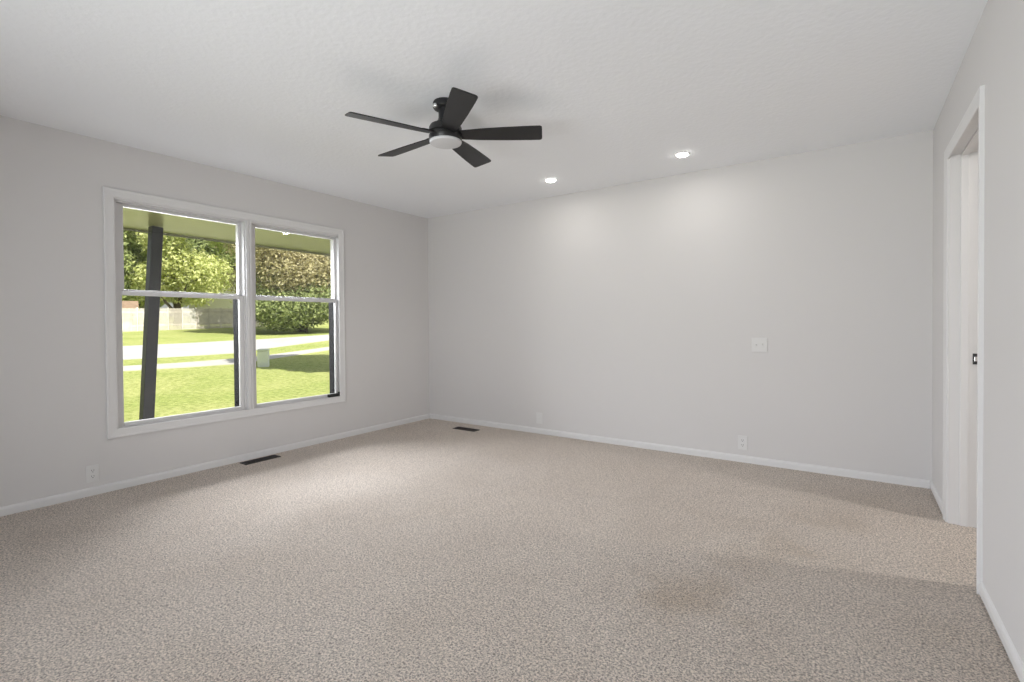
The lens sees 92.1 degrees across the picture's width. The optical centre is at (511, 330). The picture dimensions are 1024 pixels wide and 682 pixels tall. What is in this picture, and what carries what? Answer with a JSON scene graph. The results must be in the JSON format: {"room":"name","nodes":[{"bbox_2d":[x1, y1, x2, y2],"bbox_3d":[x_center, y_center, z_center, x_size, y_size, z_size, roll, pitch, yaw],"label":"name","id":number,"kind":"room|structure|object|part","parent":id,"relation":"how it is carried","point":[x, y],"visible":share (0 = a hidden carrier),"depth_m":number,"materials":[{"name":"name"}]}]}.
{"room":"empty living room","nodes":[
{"label":"empty living room","id":0,"kind":"room"},
{"bbox_2d":[0,115,429,506],"bbox_3d":[-2.825,-0.047,3.573,0.170,2.540,6.411,0,1,35],"label":"wall","id":1,"kind":"structure","parent":0,"point":[53,416],"depth_m":3.40,"materials":[{"name":"grey paint"}]},
{"bbox_2d":[86,464,98,482],"bbox_3d":[-2.861,0.978,3.366,0.009,0.116,0.072,0,1,35],"label":"electrical outlet","id":2,"kind":"object","parent":1,"relation":"attached to","point":[92,471],"visible":1,"depth_m":3.36,"materials":[{"name":"white plastic"}]},
{"bbox_2d":[115,199,246,427],"bbox_3d":[-2.598,-0.119,3.900,0.132,1.623,0.910,0,1,35],"label":"window","id":3,"kind":"structure","parent":1,"relation":"in","point":[239,299],"depth_m":3.93,"materials":[{"name":"white plastic"}]},
{"bbox_3d":[-2.601,-0.594,3.895,0.028,0.653,0.888,0,1,35],"label":"sash","id":4,"kind":"part","parent":3,"relation":"part of","materials":[{"name":"white plastic"}]},
{"bbox_3d":[-2.567,0.198,3.886,0.032,0.972,0.888,0,1,35],"label":"sash","id":5,"kind":"part","parent":3,"relation":"part of","materials":[{"name":"white plastic"}]},
{"bbox_2d":[0,413,429,516],"bbox_3d":[-2.735,1.095,3.544,0.013,0.056,6.091,0,1,35],"label":"baseboard","id":6,"kind":"structure","parent":1,"relation":"attached to","point":[64,497],"depth_m":3.79,"materials":[{"name":"white paint"}]},
{"bbox_2d":[102,186,345,438],"bbox_3d":[-2.330,-0.132,4.270,0.182,1.751,1.957,0,1,35],"label":"trim","id":7,"kind":"structure","parent":1,"relation":"attached to","point":[109,194],"depth_m":3.90,"materials":[{"name":"white paint"}]},
{"bbox_2d":[123,207,330,253],"bbox_3d":[-2.823,-1.117,5.272,1.760,0.100,10.500,0,1,35],"label":"ceiling","id":8,"kind":"structure","parent":1,"relation":"attached to","point":[136,219],"depth_m":5.31,"materials":[{"name":"yellow paint"}]},
{"bbox_2d":[123,228,330,255],"bbox_3d":[-3.558,-1.158,5.778,0.025,0.220,10.500,0,1,35],"label":"trim","id":9,"kind":"structure","parent":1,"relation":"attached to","point":[125,229],"depth_m":5.84,"materials":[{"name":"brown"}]},
{"bbox_2d":[251,222,339,408],"bbox_3d":[-2.051,-0.134,4.681,0.144,1.623,0.900,0,1,35],"label":"window","id":10,"kind":"structure","parent":1,"relation":"in","point":[333,302],"depth_m":4.90,"materials":[{"name":"white plastic"}]},
{"bbox_3d":[-2.059,-0.609,4.679,0.028,0.653,0.878,0,1,35],"label":"sash","id":11,"kind":"part","parent":10,"relation":"part of","materials":[{"name":"white plastic"}]},
{"bbox_3d":[-2.025,0.184,4.670,0.032,0.972,0.878,0,1,35],"label":"sash","id":12,"kind":"part","parent":10,"relation":"part of","materials":[{"name":"white plastic"}]},
{"bbox_2d":[0,0,987,217],"bbox_3d":[0.451,-1.375,1.565,7.840,0.120,6.870,0,1,35],"label":"ceiling","id":13,"kind":"structure","parent":0,"point":[264,89],"depth_m":2.62,"materials":[{"name":"white paint"}]},
{"bbox_2d":[345,87,541,166],"bbox_3d":[-0.408,-1.203,2.900,1.069,0.246,1.094,0,1,35],"label":"ceiling fan","id":14,"kind":"object","parent":13,"relation":"hanging from","point":[446,132],"visible":1,"depth_m":2.82,"materials":[{"name":"black metal"}]},
{"bbox_3d":[-0.661,-1.132,2.701,0.475,0.006,0.130,-1,14,-33],"label":"blade","id":15,"kind":"part","parent":14,"relation":"part of","materials":[{"name":"black wood"}]},
{"bbox_3d":[-0.643,-1.137,3.079,0.475,0.006,0.130,0,14,38],"label":"blade","id":16,"kind":"part","parent":14,"relation":"part of","materials":[{"name":"black wood"}]},
{"bbox_3d":[-0.291,-1.133,2.566,0.130,0.006,0.475,13,-3,-17],"label":"blade","id":17,"kind":"part","parent":14,"relation":"part of","materials":[{"name":"black wood"}]},
{"bbox_3d":[-0.277,-1.141,3.183,0.130,0.006,0.475,-14,-4,19],"label":"blade","id":18,"kind":"part","parent":14,"relation":"part of","materials":[{"name":"black wood"}]},
{"bbox_3d":[-0.062,-1.139,2.861,0.475,0.006,0.130,0,-12,3],"label":"blade","id":19,"kind":"part","parent":14,"relation":"part of","materials":[{"name":"black wood"}]},
{"bbox_2d":[544,178,556,181],"bbox_3d":[0.348,-1.344,4.439,0.112,0.016,0.112,0,1,35],"label":"recessed light","id":20,"kind":"object","parent":13,"relation":"in","point":[547,179],"visible":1,"depth_m":4.41,"materials":[{"name":"white paint"}]},
{"bbox_2d":[675,152,689,156],"bbox_3d":[1.307,-1.343,3.789,0.112,0.016,0.112,0,1,35],"label":"recessed light","id":21,"kind":"object","parent":13,"relation":"in","point":[680,154],"visible":1,"depth_m":3.77,"materials":[{"name":"white paint"}]},
{"bbox_2d":[0,418,1019,681],"bbox_3d":[0.519,1.174,1.608,7.570,0.100,6.600,0,1,35],"label":"floor","id":22,"kind":"structure","parent":0,"point":[426,550],"depth_m":2.29,"materials":[{"name":"carpet"}]},
{"bbox_2d":[240,455,280,464],"bbox_3d":[-2.149,1.107,4.220,0.104,0.006,0.304,0,1,35],"label":"floor vent","id":23,"kind":"object","parent":22,"relation":"in","point":[270,456],"visible":1,"depth_m":4.22,"materials":[{"name":"black metal"}]},
{"bbox_2d":[453,427,478,431],"bbox_3d":[-0.500,1.079,5.385,0.304,0.006,0.104,0,1,35],"label":"floor vent","id":24,"kind":"object","parent":22,"relation":"in","point":[458,428],"visible":1,"depth_m":5.36,"materials":[{"name":"black metal"}]},
{"bbox_2d":[457,427,475,430],"bbox_3d":[-0.500,1.079,5.385,0.272,0.004,0.080,0,1,35],"label":"grille","id":25,"kind":"object","parent":24,"relation":"attached to","point":[459,428],"depth_m":5.37,"materials":[{"name":"black metal"}]},
{"bbox_2d":[428,130,932,480],"bbox_3d":[1.022,-0.090,4.721,4.857,2.540,0.150,0,1,35],"label":"wall","id":26,"kind":"structure","parent":0,"point":[633,311],"depth_m":4.15,"materials":[{"name":"grey paint"}]},
{"bbox_2d":[430,414,929,488],"bbox_3d":[0.927,1.052,4.708,4.691,0.056,0.013,0,1,35],"label":"baseboard","id":27,"kind":"structure","parent":26,"relation":"attached to","point":[922,483],"depth_m":4.16,"materials":[{"name":"white paint"}]},
{"bbox_2d":[738,435,746,449],"bbox_3d":[1.889,0.922,4.044,0.072,0.116,0.009,0,1,35],"label":"electrical outlet","id":28,"kind":"object","parent":26,"relation":"attached to","point":[742,440],"visible":1,"depth_m":4.04,"materials":[{"name":"white plastic"}]},
{"bbox_2d":[751,337,766,351],"bbox_3d":[1.982,0.117,3.957,0.116,0.116,0.022,0,1,35],"label":"light switch","id":29,"kind":"object","parent":26,"relation":"attached to","point":[757,344],"visible":1,"depth_m":3.96,"materials":[{"name":"white plastic"}]},
{"bbox_2d":[932,0,1023,663],"bbox_3d":[1.141,-0.040,0.743,0.140,2.540,6.261,0,1,35],"label":"wall","id":30,"kind":"structure","parent":0,"point":[993,58],"depth_m":1.84,"materials":[{"name":"grey paint"}]},
{"bbox_2d":[947,112,977,527],"bbox_3d":[2.291,0.056,2.408,0.144,2.088,0.847,0,1,35],"label":"door","id":31,"kind":"structure","parent":30,"relation":"in","point":[963,163],"depth_m":2.74,"materials":[{"name":"white paint"}]},
{"bbox_2d":[943,85,984,594],"bbox_3d":[2.290,0.041,2.406,0.174,2.118,0.969,0,1,35],"label":"trim","id":32,"kind":"structure","parent":30,"relation":"attached to","point":[977,104],"depth_m":2.07,"materials":[{"name":"white paint"}]},
{"bbox_2d":[930,481,1023,681],"bbox_3d":[1.135,1.095,0.871,0.013,0.045,6.091,0,1,35],"label":"baseboard","id":33,"kind":"structure","parent":30,"relation":"attached to","point":[1011,651],"depth_m":1.78,"materials":[{"name":"white paint"}]},
{"label":"outside","id":34,"kind":"structure","parent":0,"visible":0},
{"bbox_2d":[122,316,329,421],"bbox_3d":[-7.225,-0.138,13.136,196.680,3.040,192.210,0,1,35],"label":"lawn","id":35,"kind":"structure","parent":34,"point":[204,388],"depth_m":13.96,"materials":[{"name":"green plant"}]},
{"bbox_2d":[122,301,138,330],"bbox_3d":[-29.861,-0.967,36.320,3.800,2.440,5.000,-1,1,-38],"label":"garden shed","id":36,"kind":"object","parent":35,"relation":"on","point":[125,304],"visible":0.2,"depth_m":36.27,"materials":[{"name":"white wood"}]},
{"bbox_2d":[122,231,146,300],"bbox_3d":[-36.228,-6.856,42.764,11.061,13.472,9.150,0,1,40],"label":"leafy tree","id":37,"kind":"object","parent":35,"relation":"on","point":[124,243],"visible":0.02,"depth_m":42.17,"materials":[{"name":"green plant"}]},
{"bbox_2d":[122,230,172,320],"bbox_3d":[-34.007,-7.260,44.266,9.014,14.172,9.369,-1,1,-45],"label":"leafy tree","id":38,"kind":"object","parent":35,"relation":"on","point":[132,245],"visible":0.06,"depth_m":42.56,"materials":[{"name":"green plant"}]},
{"bbox_2d":[133,233,216,306],"bbox_3d":[-44.083,-10.940,61.455,11.727,19.631,14.117,0,1,13],"label":"leafy tree","id":39,"kind":"object","parent":35,"relation":"on","point":[205,245],"visible":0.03,"depth_m":62.54,"materials":[{"name":"green plant"}]},
{"bbox_2d":[123,231,235,325],"bbox_3d":[-30.125,-7.138,44.165,9.274,14.075,8.104,-1,1,-7],"label":"leafy tree","id":40,"kind":"object","parent":35,"relation":"on","point":[180,272],"visible":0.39,"depth_m":42.60,"materials":[{"name":"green plant"}]},
{"bbox_2d":[122,307,263,331],"bbox_3d":[-25.223,-0.726,37.714,0.113,2.321,14.839,0,1,23],"label":"wooden fence","id":41,"kind":"object","parent":35,"relation":"on","point":[167,316],"visible":0.42,"depth_m":37.85,"materials":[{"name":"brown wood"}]},
{"bbox_3d":[-26.625,-0.707,34.320,0.062,1.674,1.056,0,1,23],"label":"panel","id":42,"kind":"part","parent":41,"relation":"part of","materials":[{"name":"white wood"}]},
{"bbox_3d":[-26.215,-0.748,35.293,0.062,1.673,1.056,0,1,23],"label":"panel","id":43,"kind":"part","parent":41,"relation":"part of","materials":[{"name":"white wood"}]},
{"bbox_3d":[-25.805,-0.790,36.266,0.062,1.673,1.056,0,1,23],"label":"panel","id":44,"kind":"part","parent":41,"relation":"part of","materials":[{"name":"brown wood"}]},
{"bbox_3d":[-25.395,-0.831,37.239,0.062,1.670,1.056,0,1,23],"label":"panel","id":45,"kind":"part","parent":41,"relation":"part of","materials":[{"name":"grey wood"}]},
{"bbox_3d":[-24.986,-0.873,38.213,0.062,1.672,1.056,0,1,23],"label":"panel","id":46,"kind":"part","parent":41,"relation":"part of","materials":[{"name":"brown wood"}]},
{"bbox_3d":[-24.576,-0.916,39.186,0.062,1.674,1.056,0,1,23],"label":"panel","id":47,"kind":"part","parent":41,"relation":"part of","materials":[{"name":"grey wood"}]},
{"bbox_3d":[-24.166,-0.959,40.159,0.062,1.676,1.056,0,1,23],"label":"panel","id":48,"kind":"part","parent":41,"relation":"part of","materials":[{"name":"grey wood"}]},
{"bbox_3d":[-23.757,-0.999,41.132,0.062,1.671,1.056,0,1,23],"label":"panel","id":49,"kind":"part","parent":41,"relation":"part of","materials":[{"name":"grey wood"}]},
{"bbox_2d":[189,261,235,322],"bbox_3d":[-31.265,-3.806,53.509,6.800,6.690,6.800,-1,1,-30],"label":"neighbor house","id":50,"kind":"structure","parent":35,"relation":"on","point":[217,303],"depth_m":50.74,"materials":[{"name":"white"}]},
{"bbox_2d":[194,240,235,269],"bbox_3d":[-40.606,-11.346,71.348,13.950,19.605,15.115,0,1,41],"label":"leafy tree","id":51,"kind":"object","parent":35,"relation":"on","point":[222,253],"visible":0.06,"depth_m":66.21,"materials":[{"name":"green plant"}]},
{"bbox_2d":[208,241,260,256],"bbox_3d":[-25.890,-8.106,48.328,7.802,15.662,7.688,-1,1,-11],"label":"leafy tree","id":52,"kind":"object","parent":35,"relation":"on","point":[220,245],"visible":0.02,"depth_m":46.77,"materials":[{"name":"green plant"}]},
{"bbox_2d":[257,349,269,366],"bbox_3d":[-8.130,0.923,16.140,0.360,0.630,0.330,-1,1,-20],"label":"utility box","id":53,"kind":"object","parent":35,"relation":"on","point":[262,354],"visible":0.83,"depth_m":16.00,"materials":[{"name":"white"}]},
{"bbox_2d":[215,243,330,331],"bbox_3d":[-15.603,-6.234,37.268,12.266,13.266,10.564,-1,1,-35],"label":"tree","id":54,"kind":"object","parent":35,"relation":"on","point":[302,266],"visible":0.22,"depth_m":33.23,"materials":[{"name":"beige plant"}]},
{"bbox_2d":[228,265,330,332],"bbox_3d":[-15.104,-2.137,35.236,8.580,5.240,8.973,-1,1,-16],"label":"leafy shrub","id":55,"kind":"object","parent":35,"relation":"on","point":[277,314],"visible":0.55,"depth_m":32.99,"materials":[{"name":"green plant"}]},
{"bbox_3d":[-2.846,1.381,5.333,1.860,0.240,10.500,0,1,35],"label":"floor","id":56,"kind":"structure","parent":35,"relation":"on","visible":0},
{"bbox_2d":[139,226,162,419],"bbox_3d":[-3.663,0.111,4.991,0.124,2.326,0.240,0,1,35],"label":"porch post","id":57,"kind":"object","parent":56,"relation":"on","point":[155,234],"visible":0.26,"depth_m":4.97,"materials":[{"name":"grey paint"}]},
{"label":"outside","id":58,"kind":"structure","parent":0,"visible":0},
{"bbox_2d":[123,335,328,359],"bbox_3d":[-15.333,0.829,22.022,8.584,1.208,40.564,0,1,30],"label":"road","id":59,"kind":"structure","parent":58,"point":[217,347],"depth_m":22.59,"materials":[{"name":"concrete"}]},
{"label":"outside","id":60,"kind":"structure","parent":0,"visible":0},
{"bbox_2d":[123,347,328,370],"bbox_3d":[-12.890,1.139,15.152,4.786,0.818,31.725,0,1,29],"label":"sidewalk","id":61,"kind":"structure","parent":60,"point":[280,355],"depth_m":16.58,"materials":[{"name":"concrete"}]}
]}

